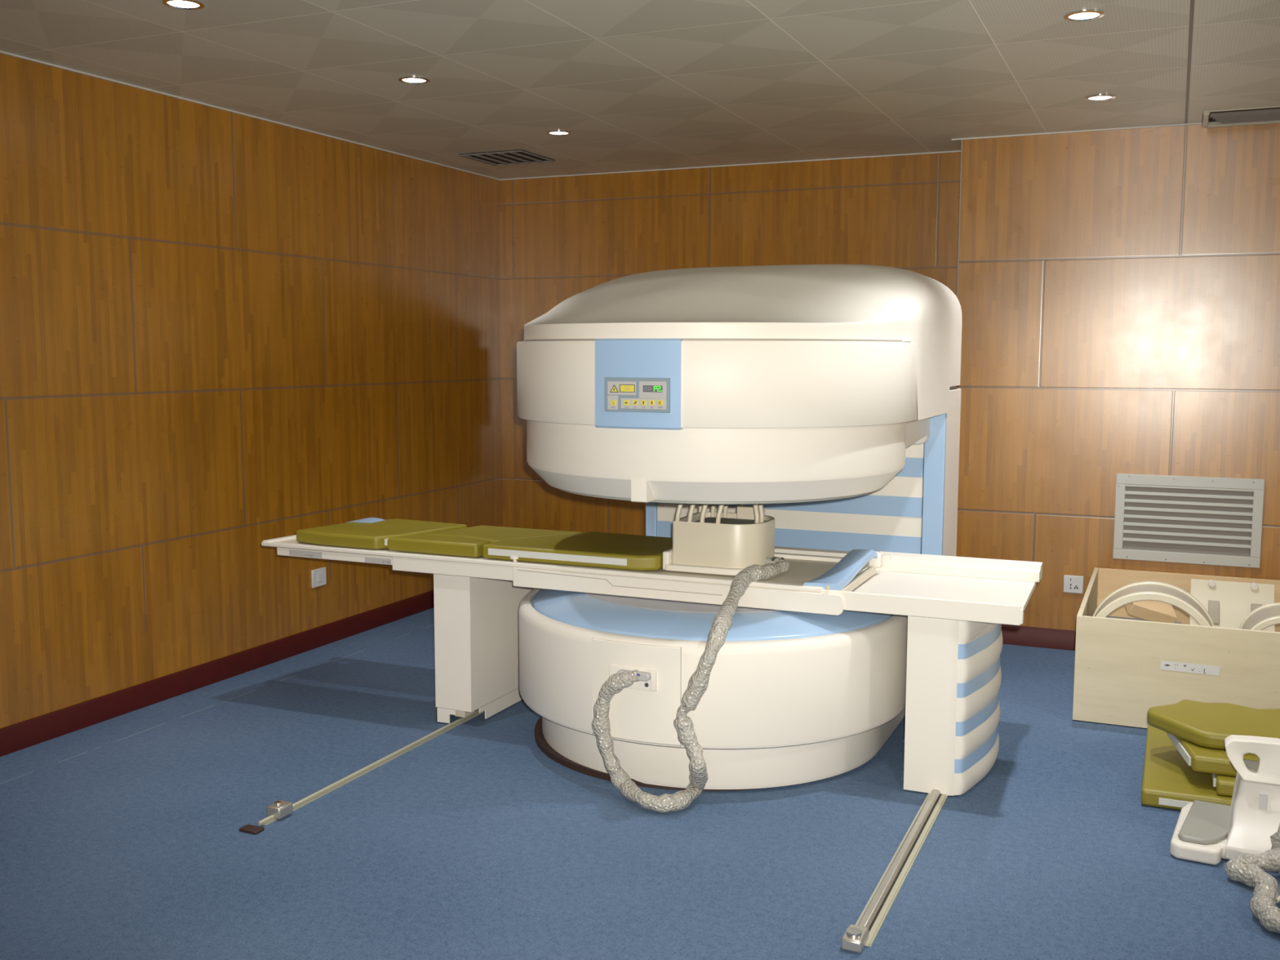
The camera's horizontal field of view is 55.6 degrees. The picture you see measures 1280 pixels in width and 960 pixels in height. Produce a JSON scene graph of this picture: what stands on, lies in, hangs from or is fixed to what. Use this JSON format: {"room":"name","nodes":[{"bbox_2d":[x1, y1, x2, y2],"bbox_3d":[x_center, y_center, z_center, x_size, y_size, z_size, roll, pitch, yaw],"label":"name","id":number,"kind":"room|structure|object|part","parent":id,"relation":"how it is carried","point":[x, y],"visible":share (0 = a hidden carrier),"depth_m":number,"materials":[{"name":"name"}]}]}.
{"room":"radiology room","nodes":[
{"label":"radiology room","id":0,"kind":"room"},
{"bbox_2d":[0,53,502,728],"bbox_3d":[-2.551,-0.185,3.613,0.100,2.440,8.300,3,7,23],"label":"wall","id":1,"kind":"structure","parent":0,"point":[223,334],"depth_m":5.13,"materials":[{"name":"brown wood"}]},
{"bbox_2d":[0,590,434,756],"bbox_3d":[-2.500,0.984,3.713,0.016,0.095,8.300,3,7,23],"label":"baseboard","id":2,"kind":"structure","parent":1,"relation":"attached to","point":[18,736],"depth_m":5.11,"materials":[{"name":"red wood"}]},
{"bbox_2d":[0,50,500,180],"bbox_3d":[-2.497,-1.393,3.463,0.012,0.006,8.300,3,7,23],"label":"trim","id":3,"kind":"structure","parent":1,"relation":"attached to","point":[1,51],"depth_m":5.10,"materials":[{"name":"silver metal"}]},
{"bbox_2d":[311,567,326,587],"bbox_3d":[-1.547,0.470,5.854,0.013,0.086,0.103,3,7,23],"label":"wall outlet","id":4,"kind":"object","parent":1,"relation":"attached to","point":[318,576],"visible":1,"depth_m":5.84,"materials":[{"name":"white plastic"}]},
{"bbox_2d":[0,607,1279,959],"bbox_3d":[0.699,1.235,2.333,7.200,0.100,8.500,3,7,23],"label":"floor","id":5,"kind":"structure","parent":0,"point":[121,838],"depth_m":3.48,"materials":[{"name":"blue carpet"}]},
{"bbox_2d":[239,708,484,834],"bbox_3d":[-0.808,0.939,4.405,0.065,0.046,1.775,3,7,23],"label":"rail","id":6,"kind":"object","parent":5,"relation":"on","point":[278,810],"visible":0.84,"depth_m":3.96,"materials":[{"name":"silver"}]},
{"bbox_2d":[261,517,1042,795],"bbox_3d":[-0.030,0.573,4.663,2.941,0.712,0.754,3,7,23],"label":"table","id":7,"kind":"object","parent":5,"relation":"on","point":[956,608],"visible":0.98,"depth_m":4.21,"materials":[{"name":"white plastic"}]},
{"bbox_3d":[-1.166,0.297,4.750,0.625,0.035,0.018,3,7,23],"label":"rail","id":8,"kind":"part","parent":7,"relation":"part of","materials":[{"name":"white plastic"}]},
{"bbox_3d":[-1.149,0.196,5.122,0.300,0.063,0.100,3,7,23],"label":"head trim","id":9,"kind":"part","parent":7,"relation":"part of","materials":[{"name":"blue plastic"}]},
{"bbox_2d":[296,518,466,549],"bbox_3d":[-1.045,0.217,4.944,0.454,0.051,0.519,4,7,34],"label":"pad","id":10,"kind":"object","parent":7,"relation":"on","point":[372,535],"visible":0.81,"depth_m":4.83,"materials":[{"name":"green leather"}]},
{"bbox_2d":[384,534,491,557],"bbox_3d":[-0.766,0.247,4.653,0.429,0.053,0.154,3,7,23],"label":"pad","id":11,"kind":"object","parent":7,"relation":"on","point":[463,546],"visible":0.84,"depth_m":4.59,"materials":[{"name":"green leather"}]},
{"bbox_2d":[425,525,581,542],"bbox_3d":[-0.543,0.235,4.790,0.553,0.049,0.347,3,7,23],"label":"pad","id":12,"kind":"object","parent":7,"relation":"on","point":[491,533],"visible":0.38,"depth_m":4.81,"materials":[{"name":"green leather"}]},
{"bbox_3d":[-0.457,0.289,4.445,0.038,0.022,0.038,3,7,23],"label":"clamp knob","id":13,"kind":"part","parent":7,"relation":"part of","materials":[{"name":"white plastic"}]},
{"bbox_2d":[482,531,672,570],"bbox_3d":[-0.175,0.257,4.564,0.694,0.054,0.468,3,7,23],"label":"pad","id":14,"kind":"object","parent":7,"relation":"on","point":[592,548],"visible":0.79,"depth_m":4.42,"materials":[{"name":"yellow leather"}]},
{"bbox_2d":[662,503,784,575],"bbox_3d":[0.328,0.178,4.323,0.406,0.267,0.330,3,7,23],"label":"coil","id":15,"kind":"object","parent":7,"relation":"on","point":[725,543],"visible":0.73,"depth_m":4.22,"materials":[{"name":"white plastic"}]},
{"bbox_3d":[0.140,0.118,4.262,0.036,0.115,0.018,-2,6,-15],"label":"rod","id":16,"kind":"part","parent":15,"relation":"part of","materials":[{"name":"beige plastic"}]},
{"bbox_3d":[0.182,0.120,4.244,0.035,0.115,0.018,-2,6,-16],"label":"rod","id":17,"kind":"part","parent":15,"relation":"part of","materials":[{"name":"beige plastic"}]},
{"bbox_3d":[0.233,0.092,4.509,0.036,0.115,0.018,-1,6,-14],"label":"rod","id":18,"kind":"part","parent":15,"relation":"part of","materials":[{"name":"beige plastic"}]},
{"bbox_3d":[0.224,0.122,4.226,0.035,0.115,0.018,-2,6,-16],"label":"rod","id":19,"kind":"part","parent":15,"relation":"part of","materials":[{"name":"beige plastic"}]},
{"bbox_3d":[0.296,0.298,4.349,0.317,0.022,0.330,3,7,23],"label":"plate","id":20,"kind":"part","parent":15,"relation":"part of","materials":[{"name":"white plastic"}]},
{"bbox_3d":[0.278,0.094,4.490,0.036,0.115,0.018,-1,6,-15],"label":"rod","id":21,"kind":"part","parent":15,"relation":"part of","materials":[{"name":"beige plastic"}]},
{"bbox_3d":[0.278,0.124,4.202,0.035,0.115,0.018,-2,6,-18],"label":"rod","id":22,"kind":"part","parent":15,"relation":"part of","materials":[{"name":"beige plastic"}]},
{"bbox_3d":[0.322,0.096,4.471,0.036,0.115,0.018,-1,6,-15],"label":"rod","id":23,"kind":"part","parent":15,"relation":"part of","materials":[{"name":"beige plastic"}]},
{"bbox_3d":[0.403,0.128,4.416,0.100,0.062,0.030,3,7,23],"label":"clip plate","id":24,"kind":"part","parent":15,"relation":"part of","materials":[{"name":"beige plastic"}]},
{"bbox_3d":[0.404,0.121,4.240,0.018,0.115,0.035,-2,6,-21],"label":"rod","id":25,"kind":"part","parent":15,"relation":"part of","materials":[{"name":"beige plastic"}]},
{"bbox_3d":[0.425,0.116,4.285,0.018,0.115,0.035,-2,6,-21],"label":"rod","id":26,"kind":"part","parent":15,"relation":"part of","materials":[{"name":"beige plastic"}]},
{"bbox_2d":[672,511,774,568],"bbox_3d":[0.314,0.213,4.338,0.317,0.154,0.290,3,7,23],"label":"tub","id":27,"kind":"object","parent":7,"relation":"in","point":[740,540],"depth_m":4.22,"materials":[{"name":"beige plastic"}]},
{"bbox_2d":[764,557,772,564],"bbox_3d":[0.458,0.287,4.241,0.045,0.032,0.032,2,6,17],"label":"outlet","id":28,"kind":"object","parent":7,"relation":"attached to","point":[767,560],"depth_m":4.23,"materials":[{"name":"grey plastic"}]},
{"bbox_3d":[0.158,0.278,4.874,1.700,0.068,0.060,3,7,23],"label":"rail","id":29,"kind":"part","parent":7,"relation":"part of","materials":[{"name":"white plastic"}]},
{"bbox_3d":[0.701,0.302,4.215,0.126,0.066,0.524,3,7,25],"label":"handle","id":30,"kind":"part","parent":7,"relation":"part of","materials":[{"name":"blue plastic"}]},
{"bbox_3d":[0.835,0.289,4.455,0.105,0.054,0.045,3,7,23],"label":"handle mount","id":31,"kind":"part","parent":7,"relation":"part of","materials":[{"name":"white plastic"}]},
{"bbox_2d":[852,569,1036,611],"bbox_3d":[1.012,0.386,4.173,0.632,0.020,0.674,3,7,23],"label":"tray","id":32,"kind":"object","parent":7,"relation":"on","point":[963,585],"depth_m":4.18,"materials":[{"name":"white plastic"}]},
{"bbox_3d":[1.164,0.317,4.466,0.592,0.056,0.105,3,7,23],"label":"rail","id":33,"kind":"part","parent":7,"relation":"part of","materials":[{"name":"white plastic"}]},
{"bbox_2d":[516,263,961,791],"bbox_3d":[0.420,0.039,4.717,1.516,1.777,2.050,3,7,23],"label":"scanner","id":34,"kind":"object","parent":5,"relation":"on","point":[826,397],"visible":0.88,"depth_m":3.93,"materials":[{"name":"white plastic"}]},
{"bbox_3d":[-0.085,-0.242,3.791,0.035,0.044,0.004,3,7,23],"label":"plate","id":35,"kind":"part","parent":34,"relation":"part of","materials":[{"name":"grey plastic"}]},
{"bbox_3d":[-0.057,-0.285,3.774,0.097,0.042,0.004,3,7,23],"label":"plate","id":36,"kind":"part","parent":34,"relation":"part of","materials":[{"name":"grey plastic"}]},
{"bbox_3d":[-0.022,0.631,3.868,0.164,0.068,0.015,3,7,24],"label":"socket plate","id":37,"kind":"part","parent":34,"relation":"part of","materials":[{"name":"beige plastic"}]},
{"bbox_3d":[-0.015,0.677,3.881,0.308,0.318,0.028,3,7,23],"label":"access panel","id":38,"kind":"part","parent":34,"relation":"part of","materials":[{"name":"white plastic"}]},
{"bbox_3d":[-0.009,-0.263,3.761,0.218,0.106,0.012,3,7,23],"label":"display frame","id":39,"kind":"part","parent":34,"relation":"part of","materials":[{"name":"grey"}]},
{"bbox_3d":[-0.003,-0.300,3.787,0.290,0.278,0.059,3,7,23],"label":"control panel","id":40,"kind":"part","parent":34,"relation":"part of","materials":[{"name":"blue plastic"}]},
{"bbox_3d":[0.011,-0.235,3.749,0.153,0.033,0.004,3,7,23],"label":"plate","id":41,"kind":"part","parent":34,"relation":"part of","materials":[{"name":"grey"}]},
{"bbox_3d":[0.224,0.937,4.566,1.236,0.022,1.236,3,7,23],"label":"floor plate","id":42,"kind":"part","parent":34,"relation":"part of","materials":[{"name":"brown"}]},
{"bbox_3d":[0.039,-0.277,3.733,0.092,0.053,0.004,3,7,23],"label":"plate","id":43,"kind":"part","parent":34,"relation":"part of","materials":[{"name":"grey plastic"}]},
{"bbox_2d":[591,557,790,813],"bbox_3d":[0.258,0.656,3.938,0.772,0.711,0.360,-3,7,-31],"label":"cable","id":44,"kind":"object","parent":34,"relation":"attached to","point":[698,683],"visible":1,"depth_m":3.80,"materials":[{"name":"beige plastic"}]},
{"bbox_2d":[524,263,951,420],"bbox_3d":[0.278,-0.526,4.416,1.445,0.590,1.405,3,7,23],"label":"hood","id":45,"kind":"object","parent":34,"relation":"attached to","point":[828,341],"depth_m":3.94,"materials":[{"name":"white plastic"}]},
{"bbox_3d":[0.605,0.278,5.123,1.151,1.156,0.012,3,7,23],"label":"panel","id":46,"kind":"part","parent":34,"relation":"part of","materials":[{"name":"white plastic"}]},
{"bbox_2d":[906,276,961,386],"bbox_3d":[0.674,-0.669,5.311,1.424,0.492,0.630,3,7,23],"label":"hood","id":47,"kind":"object","parent":34,"relation":"attached to","point":[955,310],"depth_m":4.92,"materials":[{"name":"beige plastic"}]},
{"bbox_3d":[0.736,0.223,5.393,1.301,1.270,0.600,3,7,23],"label":"post","id":48,"kind":"part","parent":34,"relation":"part of","materials":[{"name":"beige plastic"}]},
{"bbox_2d":[840,789,948,952],"bbox_3d":[0.860,1.021,3.686,0.062,0.042,1.765,3,7,23],"label":"rail","id":49,"kind":"object","parent":5,"relation":"on","point":[867,927],"visible":0.7,"depth_m":3.26,"materials":[{"name":"silver"}]},
{"bbox_2d":[1072,567,1279,728],"bbox_3d":[2.560,0.652,4.936,1.415,0.512,1.163,3,7,23],"label":"crate","id":50,"kind":"object","parent":5,"relation":"on","point":[1124,668],"depth_m":4.62,"materials":[{"name":"brown wood"}]},
{"bbox_2d":[1106,616,1182,623],"bbox_3d":[2.116,0.748,5.149,0.350,0.241,0.460,3,7,23],"label":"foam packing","id":51,"kind":"object","parent":50,"relation":"on","point":[1115,617],"visible":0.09,"depth_m":5.33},
{"bbox_2d":[1124,600,1177,622],"bbox_3d":[2.163,0.549,5.152,0.206,0.139,0.120,1,6,4],"label":"wood block","id":52,"kind":"object","parent":51,"relation":"on","point":[1150,611],"visible":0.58,"depth_m":5.11,"materials":[{"name":"brown wood"}]},
{"bbox_3d":[1.999,0.662,4.753,0.476,0.495,0.260,3,7,23],"label":"body coil","id":53,"kind":"part","parent":50,"relation":"part of","materials":[{"name":"white plastic"}]},
{"bbox_3d":[2.570,0.464,5.460,0.030,0.030,0.030,3,7,23],"label":"knob","id":54,"kind":"part","parent":50,"relation":"part of","materials":[{"name":"white plastic"}]},
{"bbox_3d":[2.509,0.678,5.135,0.335,0.386,0.722,3,7,23],"label":"spine coil","id":55,"kind":"part","parent":50,"relation":"part of","materials":[{"name":"white plastic"}]},
{"bbox_3d":[2.726,0.472,5.393,0.030,0.030,0.030,3,7,23],"label":"knob","id":56,"kind":"part","parent":50,"relation":"part of","materials":[{"name":"white plastic"}]},
{"bbox_3d":[2.422,0.707,4.582,0.300,0.444,0.280,3,7,23],"label":"neck coil","id":57,"kind":"part","parent":50,"relation":"part of","materials":[{"name":"white plastic"}]},
{"bbox_2d":[1141,724,1231,809],"bbox_3d":[2.049,0.980,4.029,0.700,0.054,0.758,3,7,23],"label":"pad","id":58,"kind":"object","parent":5,"relation":"on","point":[1168,781],"visible":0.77,"depth_m":3.90,"materials":[{"name":"yellow leather"}]},
{"bbox_2d":[1212,773,1235,796],"bbox_3d":[2.067,0.943,3.877,0.450,0.046,0.434,3,7,23],"label":"pad","id":59,"kind":"object","parent":58,"relation":"on","point":[1224,784],"visible":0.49,"depth_m":3.76,"materials":[{"name":"yellow leather"}]},
{"bbox_2d":[1166,732,1258,776],"bbox_3d":[2.020,0.887,3.919,0.593,0.052,0.385,3,7,23],"label":"pad","id":60,"kind":"object","parent":59,"relation":"on","point":[1200,758],"visible":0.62,"depth_m":3.83,"materials":[{"name":"yellow leather"}]},
{"bbox_2d":[1146,699,1279,749],"bbox_3d":[2.047,0.822,4.027,0.675,0.052,0.435,3,7,23],"label":"pad","id":61,"kind":"object","parent":60,"relation":"on","point":[1207,725],"visible":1,"depth_m":4.03,"materials":[{"name":"leather"}]},
{"bbox_2d":[1169,734,1279,865],"bbox_3d":[1.788,0.907,3.488,0.474,0.312,0.381,3,7,23],"label":"coil","id":62,"kind":"object","parent":5,"relation":"on","point":[1205,832],"visible":0.91,"depth_m":3.47,"materials":[{"name":"white plastic"}]},
{"bbox_3d":[1.828,0.805,3.480,0.278,0.109,0.096,3,7,23],"label":"handle","id":63,"kind":"part","parent":62,"relation":"part of","materials":[{"name":"white plastic"}]},
{"bbox_2d":[1224,823,1279,933],"bbox_3d":[1.648,1.019,3.130,0.241,0.173,0.492,3,7,23],"label":"lead","id":64,"kind":"object","parent":5,"relation":"on","point":[1248,868],"visible":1,"depth_m":3.23,"materials":[{"name":"beige fabric"}]},
{"bbox_2d":[0,0,1279,179],"bbox_3d":[0.705,-1.291,2.066,7.200,0.100,8.500,3,7,23],"label":"ceiling","id":65,"kind":"structure","parent":0,"point":[636,85],"depth_m":4.36,"materials":[{"name":"tile"}]},
{"bbox_2d":[162,0,204,9],"bbox_3d":[-1.345,-1.402,3.578,0.116,0.006,0.116,3,7,23],"label":"recessed light","id":66,"kind":"object","parent":65,"relation":"in","point":[179,4],"visible":1,"depth_m":3.58,"materials":[{"name":"white glass"}]},
{"bbox_2d":[398,75,429,84],"bbox_3d":[-0.852,-1.507,4.578,0.116,0.006,0.116,3,7,23],"label":"recessed light","id":67,"kind":"object","parent":65,"relation":"in","point":[406,79],"visible":1,"depth_m":4.57,"materials":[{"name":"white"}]},
{"bbox_2d":[458,149,555,165],"bbox_3d":[-0.698,-1.696,6.402,0.370,0.012,0.365,3,7,23],"label":"ceiling vent","id":68,"kind":"object","parent":65,"relation":"in","point":[518,156],"visible":1,"depth_m":6.38,"materials":[{"name":"black"}]},
{"bbox_3d":[-0.848,-1.701,6.468,0.012,0.008,0.335,3,7,23],"label":"blade","id":69,"kind":"part","parent":68,"relation":"part of","materials":[{"name":"grey metal"}]},
{"bbox_3d":[-0.784,-1.698,6.440,0.012,0.008,0.335,3,7,23],"label":"blade","id":70,"kind":"part","parent":68,"relation":"part of","materials":[{"name":"grey metal"}]},
{"bbox_3d":[-0.720,-1.695,6.412,0.012,0.008,0.335,3,7,23],"label":"blade","id":71,"kind":"part","parent":68,"relation":"part of","materials":[{"name":"grey metal"}]},
{"bbox_3d":[-0.656,-1.692,6.384,0.012,0.008,0.335,3,7,23],"label":"blade","id":72,"kind":"part","parent":68,"relation":"part of","materials":[{"name":"grey metal"}]},
{"bbox_3d":[-0.592,-1.689,6.356,0.012,0.008,0.335,3,7,23],"label":"blade","id":73,"kind":"part","parent":68,"relation":"part of","materials":[{"name":"grey metal"}]},
{"bbox_2d":[546,129,571,135],"bbox_3d":[-0.379,-1.622,5.678,0.116,0.006,0.116,3,7,23],"label":"recessed light","id":74,"kind":"object","parent":65,"relation":"in","point":[556,132],"visible":1,"depth_m":5.67,"materials":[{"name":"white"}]},
{"bbox_2d":[1063,8,1104,21],"bbox_3d":[1.346,-1.407,3.681,0.116,0.006,0.116,3,7,23],"label":"recessed light","id":75,"kind":"object","parent":65,"relation":"in","point":[1091,14],"visible":1,"depth_m":3.68,"materials":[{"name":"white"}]},
{"bbox_2d":[1084,93,1115,101],"bbox_3d":[1.843,-1.531,4.866,0.116,0.006,0.116,3,7,23],"label":"recessed light","id":76,"kind":"object","parent":65,"relation":"in","point":[1099,97],"visible":1,"depth_m":4.86,"materials":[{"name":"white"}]},
{"bbox_2d":[1201,105,1279,128],"bbox_3d":[2.712,-1.548,5.148,0.600,0.026,0.283,3,7,23],"label":"ceiling vent","id":77,"kind":"object","parent":65,"relation":"in","point":[1266,114],"visible":1,"depth_m":5.18,"materials":[{"name":"beige metal"}]},
{"bbox_3d":[2.679,-1.542,5.073,0.540,0.015,0.030,3,7,23],"label":"blade","id":78,"kind":"part","parent":77,"relation":"part of","materials":[{"name":"grey metal"}]},
{"bbox_3d":[2.696,-1.546,5.112,0.516,0.015,0.030,3,7,23],"label":"blade","id":79,"kind":"part","parent":77,"relation":"part of","materials":[{"name":"grey metal"}]},
{"bbox_3d":[2.713,-1.550,5.152,0.492,0.015,0.030,3,7,23],"label":"blade","id":80,"kind":"part","parent":77,"relation":"part of","materials":[{"name":"grey metal"}]},
{"bbox_3d":[2.731,-1.554,5.191,0.468,0.015,0.030,3,7,23],"label":"blade","id":81,"kind":"part","parent":77,"relation":"part of","materials":[{"name":"grey metal"}]},
{"bbox_3d":[2.748,-1.559,5.230,0.444,0.015,0.030,3,7,23],"label":"blade","id":82,"kind":"part","parent":77,"relation":"part of","materials":[{"name":"grey metal"}]},
{"bbox_2d":[499,151,960,535],"bbox_3d":[0.397,-0.524,6.891,2.860,2.440,0.100,3,7,23],"label":"wall","id":83,"kind":"structure","parent":0,"point":[561,238],"depth_m":6.82,"materials":[{"name":"brown wood"}]},
{"bbox_2d":[500,150,960,180],"bbox_3d":[0.428,-1.727,6.690,2.748,0.006,0.012,3,7,23],"label":"trim","id":84,"kind":"structure","parent":83,"relation":"attached to","point":[959,150],"depth_m":6.63,"materials":[{"name":"silver metal"}]},
{"bbox_2d":[955,123,1279,631],"bbox_3d":[3.578,-0.350,5.314,4.240,2.440,0.458,3,7,23],"label":"wall","id":85,"kind":"structure","parent":0,"point":[1118,298],"depth_m":5.65,"materials":[{"name":"brown wood"}]},
{"bbox_2d":[956,139,962,297],"bbox_3d":[1.612,-0.439,6.111,0.005,2.440,0.364,3,7,23],"label":"trim","id":86,"kind":"structure","parent":85,"relation":"attached to","point":[962,140],"depth_m":5.86,"materials":[{"name":"beige metal"}]},
{"bbox_2d":[1001,624,1075,650],"bbox_3d":[3.480,0.838,5.222,4.240,0.095,0.016,3,7,23],"label":"baseboard","id":87,"kind":"structure","parent":85,"relation":"attached to","point":[1035,637],"depth_m":5.89,"materials":[{"name":"red wood"}]},
{"bbox_2d":[1062,574,1083,593],"bbox_3d":[2.072,0.499,5.808,0.089,0.084,0.012,3,7,23],"label":"wall outlet","id":88,"kind":"object","parent":85,"relation":"attached to","point":[1072,584],"visible":1,"depth_m":5.80,"materials":[{"name":"white plastic"}]},
{"bbox_2d":[951,122,1201,140],"bbox_3d":[3.463,-1.539,4.982,4.290,0.006,0.012,3,7,23],"label":"trim","id":89,"kind":"structure","parent":85,"relation":"attached to","point":[1195,123],"depth_m":5.60,"materials":[{"name":"silver metal"}]},
{"bbox_2d":[1112,473,1264,568],"bbox_3d":[2.511,0.183,5.580,0.618,0.402,0.016,3,7,23],"label":"air vent","id":90,"kind":"object","parent":85,"relation":"in","point":[1167,518],"visible":1,"depth_m":5.58,"materials":[{"name":"white metal"}]}
]}

